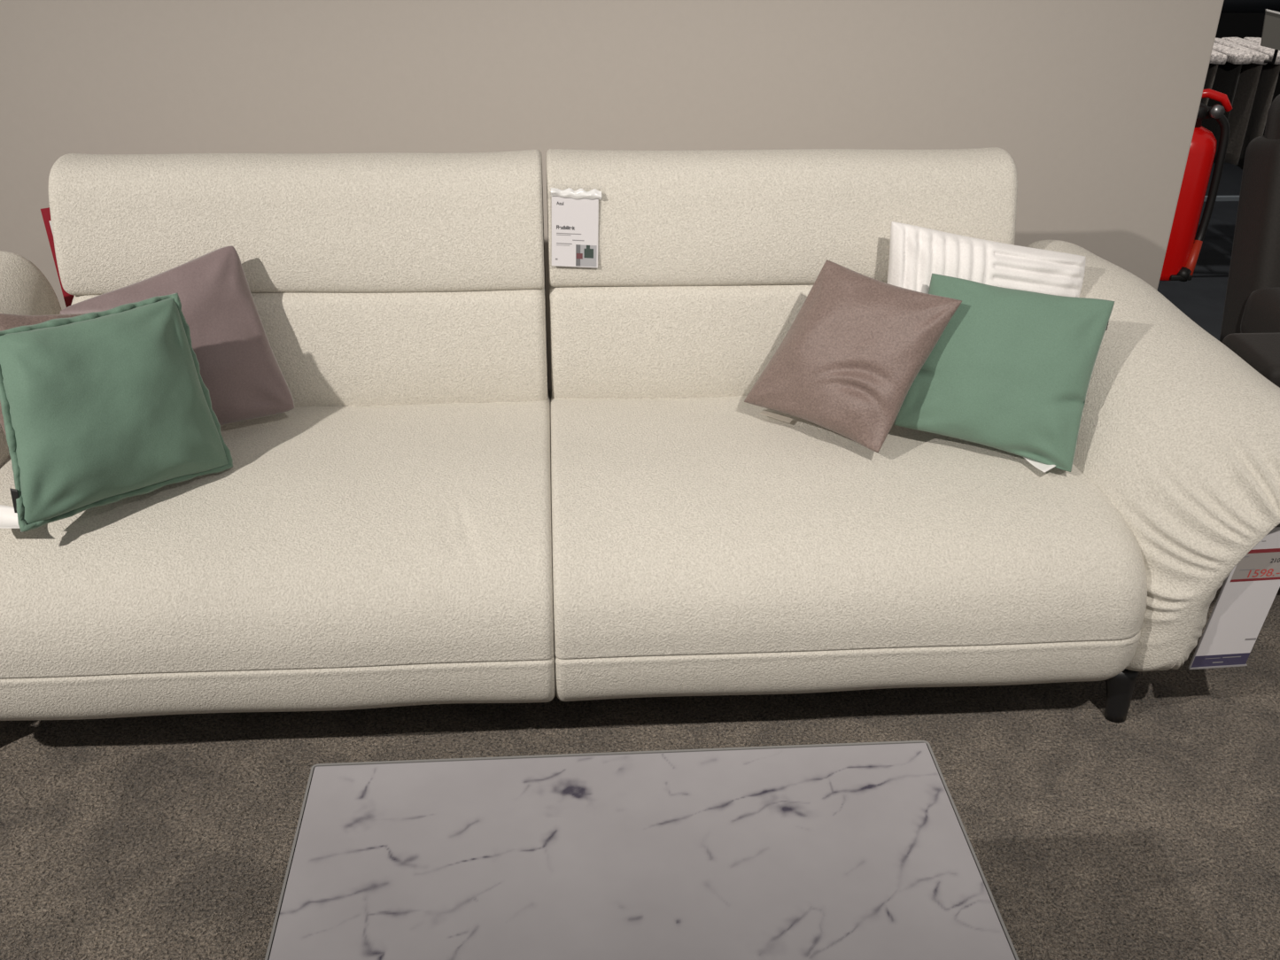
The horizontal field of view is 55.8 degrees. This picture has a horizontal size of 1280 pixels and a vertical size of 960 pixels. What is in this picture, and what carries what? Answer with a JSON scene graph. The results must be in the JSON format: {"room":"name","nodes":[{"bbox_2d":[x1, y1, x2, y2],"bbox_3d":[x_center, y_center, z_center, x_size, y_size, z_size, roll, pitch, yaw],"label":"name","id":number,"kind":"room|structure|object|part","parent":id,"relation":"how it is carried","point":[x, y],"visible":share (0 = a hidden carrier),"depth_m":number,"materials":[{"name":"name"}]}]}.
{"room":"store","nodes":[
{"label":"store","id":0,"kind":"room"},
{"bbox_2d":[0,0,1223,391],"bbox_3d":[-1.421,-1.217,2.592,5.572,2.600,0.100,-1,29,-4],"label":"wall","id":1,"kind":"structure","parent":0,"point":[1094,104],"depth_m":2.81,"materials":[{"name":"beige paint"}]},
{"bbox_2d":[1159,88,1232,281],"bbox_3d":[1.415,-0.781,3.215,0.253,0.501,0.170,-1,29,-4],"label":"fire extinguisher","id":2,"kind":"object","parent":1,"relation":"attached to","point":[1183,252],"visible":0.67,"depth_m":3.19,"materials":[{"name":"red metal"}]},
{"bbox_3d":[1.466,-0.979,3.113,0.122,0.055,0.023,5,29,8],"label":"lever","id":3,"kind":"part","parent":2,"relation":"part of","materials":[{"name":"red metal"}]},
{"bbox_2d":[0,162,1279,959],"bbox_3d":[0.990,-0.334,3.788,10.500,0.045,9.200,-1,29,-4],"label":"floor","id":4,"kind":"structure","parent":0,"point":[1153,834],"depth_m":2.13,"materials":[{"name":"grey carpet"}]},
{"bbox_2d":[0,147,1279,722],"bbox_3d":[-0.190,-0.105,2.349,2.849,0.913,0.941,-1,29,-4],"label":"sofa","id":5,"kind":"object","parent":4,"relation":"on","point":[427,522],"visible":0.82,"depth_m":2.17,"materials":[{"name":"beige fabric"}]},
{"bbox_3d":[-1.385,-0.019,2.260,0.449,0.610,0.838,-1,29,-4],"label":"armrest","id":6,"kind":"part","parent":5,"relation":"part of","materials":[{"name":"beige fabric"}]},
{"bbox_2d":[0,313,84,528],"bbox_3d":[-1.028,-0.131,2.065,0.254,0.324,0.321,22,35,33],"label":"throw cushion","id":7,"kind":"object","parent":5,"relation":"on","point":[8,518],"visible":0.06,"depth_m":2.05,"materials":[{"name":"white fabric"}]},
{"bbox_2d":[40,207,74,307],"bbox_3d":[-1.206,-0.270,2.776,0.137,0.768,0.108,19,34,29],"label":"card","id":8,"kind":"object","parent":5,"relation":"hanging from","point":[68,298],"visible":0.03,"depth_m":2.63,"materials":[{"name":"red paper"}]},
{"bbox_2d":[0,292,232,532],"bbox_3d":[-0.910,-0.118,2.045,0.374,0.310,0.161,-24,37,-37],"label":"throw cushion","id":9,"kind":"object","parent":5,"relation":"on","point":[113,405],"visible":1,"depth_m":2.01,"materials":[{"name":"green fabric"}]},
{"bbox_2d":[60,245,294,425],"bbox_3d":[-0.862,-0.251,2.261,0.370,0.321,0.145,-14,32,-25],"label":"throw cushion","id":10,"kind":"object","parent":5,"relation":"on","point":[244,378],"visible":0.48,"depth_m":2.26,"materials":[{"name":"fabric"}]},
{"bbox_2d":[0,387,555,721],"bbox_3d":[-0.696,0.090,2.344,1.050,0.335,0.814,-1,29,-4],"label":"seat cushion","id":11,"kind":"object","parent":5,"relation":"on","point":[363,549],"depth_m":2.03,"materials":[{"name":"beige fabric"}]},
{"bbox_3d":[-0.667,-0.290,2.558,0.936,0.399,0.304,-1,29,-4],"label":"backrest","id":12,"kind":"part","parent":5,"relation":"part of","materials":[{"name":"beige fabric"}]},
{"bbox_2d":[550,187,601,267],"bbox_3d":[-0.125,-0.496,2.370,0.106,0.163,0.041,-1,29,-4],"label":"card","id":13,"kind":"object","parent":5,"relation":"hanging from","point":[575,213],"visible":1,"depth_m":2.37,"materials":[{"name":"white paper"}]},
{"bbox_2d":[575,244,597,266],"bbox_3d":[-0.106,-0.443,2.387,0.042,0.043,0.011,-1,29,-4],"label":"picture","id":14,"kind":"object","parent":13,"relation":"attached to","point":[585,254],"depth_m":2.39,"materials":[{"name":"multicoloured"}]},
{"bbox_3d":[0.281,-0.317,2.632,0.948,0.398,0.305,-1,29,-4],"label":"backrest","id":15,"kind":"part","parent":5,"relation":"part of","materials":[{"name":"beige fabric"}]},
{"bbox_2d":[550,388,1147,701],"bbox_3d":[0.352,0.064,2.415,1.052,0.333,0.812,-1,29,-4],"label":"seat cushion","id":16,"kind":"object","parent":5,"relation":"on","point":[703,542],"depth_m":2.10,"materials":[{"name":"beige fabric"}]},
{"bbox_2d":[744,259,961,452],"bbox_3d":[0.389,-0.250,2.294,0.361,0.287,0.190,20,34,31],"label":"throw cushion","id":17,"kind":"object","parent":5,"relation":"on","point":[847,365],"visible":1,"depth_m":2.24,"materials":[{"name":"fabric"}]},
{"bbox_2d":[760,411,792,423],"bbox_3d":[0.273,-0.127,2.410,0.068,0.003,0.020,19,34,29],"label":"tag","id":18,"kind":"object","parent":17,"relation":"attached to","point":[764,413],"visible":1,"depth_m":2.41,"materials":[{"name":"beige fabric"}]},
{"bbox_2d":[887,221,1086,297],"bbox_3d":[0.685,-0.330,2.396,0.408,0.344,0.151,-1,29,-4],"label":"throw cushion","id":19,"kind":"object","parent":5,"relation":"on","point":[916,252],"visible":0.37,"depth_m":2.34,"materials":[{"name":"white fabric"}]},
{"bbox_2d":[893,273,1114,472],"bbox_3d":[0.675,-0.210,2.263,0.332,0.290,0.202,14,32,23],"label":"throw cushion","id":20,"kind":"object","parent":5,"relation":"on","point":[1011,370],"visible":0.94,"depth_m":2.21,"materials":[{"name":"green fabric"}]},
{"bbox_3d":[0.895,0.402,2.280,0.067,0.118,0.034,-1,29,-4],"label":"leg","id":21,"kind":"part","parent":5,"relation":"part of","materials":[{"name":"black metal"}]},
{"bbox_3d":[1.009,-0.076,2.421,0.449,0.610,0.838,-1,29,-4],"label":"armrest","id":22,"kind":"part","parent":5,"relation":"part of","materials":[{"name":"beige fabric"}]},
{"bbox_2d":[1187,527,1279,669],"bbox_3d":[1.079,0.198,2.138,0.152,0.327,0.011,-2,29,-5],"label":"price card","id":23,"kind":"object","parent":5,"relation":"hanging from","point":[1246,596],"visible":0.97,"depth_m":2.15,"materials":[{"name":"white paper"}]},
{"bbox_2d":[264,740,1019,959],"bbox_3d":[0.005,0.726,1.355,0.810,0.421,0.766,-1,29,-4],"label":"coffee table","id":24,"kind":"object","parent":4,"relation":"on","point":[862,850],"visible":1,"depth_m":1.42,"materials":[{"name":"white stone"}]},
{"bbox_2d":[1203,62,1239,201],"bbox_3d":[2.378,-1.167,4.472,1.424,0.786,0.302,-1,29,-4],"label":"rack","id":25,"kind":"object","parent":4,"relation":"on","point":[1218,197],"visible":0.02,"depth_m":4.36,"materials":[{"name":"black metal"}]},
{"bbox_2d":[1200,49,1226,105],"bbox_3d":[1.968,-1.355,4.391,0.070,0.433,0.380,0,29,-1],"label":"sample","id":26,"kind":"object","parent":25,"relation":"hanging from","point":[1217,58],"visible":0.13,"depth_m":4.17,"materials":[{"name":"grey fabric"}]},
{"bbox_3d":[2.387,-1.024,4.387,1.400,0.018,0.015,-1,29,-4],"label":"floor rail","id":27,"kind":"part","parent":25,"relation":"part of","materials":[{"name":"black metal"}]},
{"bbox_2d":[1202,42,1252,162],"bbox_3d":[2.043,-1.373,4.388,0.069,0.393,0.380,-3,29,-6],"label":"sample","id":28,"kind":"object","parent":25,"relation":"hanging from","point":[1227,76],"visible":0.23,"depth_m":4.24,"materials":[{"name":"black fabric"}]},
{"bbox_2d":[1214,38,1269,165],"bbox_3d":[2.117,-1.372,4.394,0.070,0.404,0.380,0,29,-1],"label":"sample","id":29,"kind":"object","parent":25,"relation":"hanging from","point":[1250,73],"visible":0.36,"depth_m":4.26,"materials":[{"name":"grey fabric"}]},
{"bbox_2d":[1221,37,1279,170],"bbox_3d":[2.192,-1.364,4.404,0.069,0.422,0.380,-2,29,-5],"label":"sample","id":30,"kind":"object","parent":25,"relation":"hanging from","point":[1269,73],"visible":0.39,"depth_m":4.28,"materials":[{"name":"grey fabric"}]},
{"bbox_2d":[1243,37,1279,135],"bbox_3d":[2.271,-1.356,4.415,0.076,0.444,0.380,0,29,-2],"label":"sample","id":31,"kind":"object","parent":25,"relation":"hanging from","point":[1258,40],"visible":0.06,"depth_m":4.35,"materials":[{"name":"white fabric"}]},
{"bbox_2d":[1260,8,1279,63],"bbox_3d":[2.160,-1.508,4.109,0.192,0.191,0.184,-1,29,-4],"label":"sign holder","id":32,"kind":"object","parent":25,"relation":"on","point":[1270,37],"visible":0.8,"depth_m":4.03,"materials":[{"name":"grey"}]},
{"bbox_3d":[2.142,-1.480,4.140,0.012,0.111,0.154,-1,29,-4],"label":"arm","id":33,"kind":"part","parent":32,"relation":"part of","materials":[{"name":"black metal"}]},
{"bbox_2d":[1219,93,1279,527],"bbox_3d":[1.876,-0.388,2.901,1.030,0.925,1.017,-1,29,-4],"label":"armchair","id":34,"kind":"object","parent":4,"relation":"on","point":[1251,319],"visible":0.41,"depth_m":3.11,"materials":[{"name":"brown fabric"}]},
{"bbox_3d":[1.928,-0.574,3.214,0.675,0.667,0.298,-1,29,-4],"label":"backrest","id":35,"kind":"part","parent":34,"relation":"part of","materials":[{"name":"brown fabric"}]},
{"bbox_3d":[1.509,-0.160,2.918,0.190,0.340,0.240,-1,29,-4],"label":"armrest","id":36,"kind":"part","parent":34,"relation":"part of","materials":[{"name":"brown fabric"}]},
{"bbox_2d":[1240,287,1279,333],"bbox_3d":[1.896,-0.332,2.992,0.600,0.160,0.520,-1,29,-4],"label":"seat cushion","id":37,"kind":"object","parent":34,"relation":"on","point":[1260,306],"depth_m":3.11,"materials":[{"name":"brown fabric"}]},
{"bbox_2d":[1215,13,1264,38],"bbox_3d":[0.749,-3.249,6.340,10.500,2.605,0.100,-1,29,-4],"label":"wall","id":38,"kind":"structure","parent":0,"point":[1242,26],"depth_m":6.87,"materials":[{"name":"black paint"}]}
]}

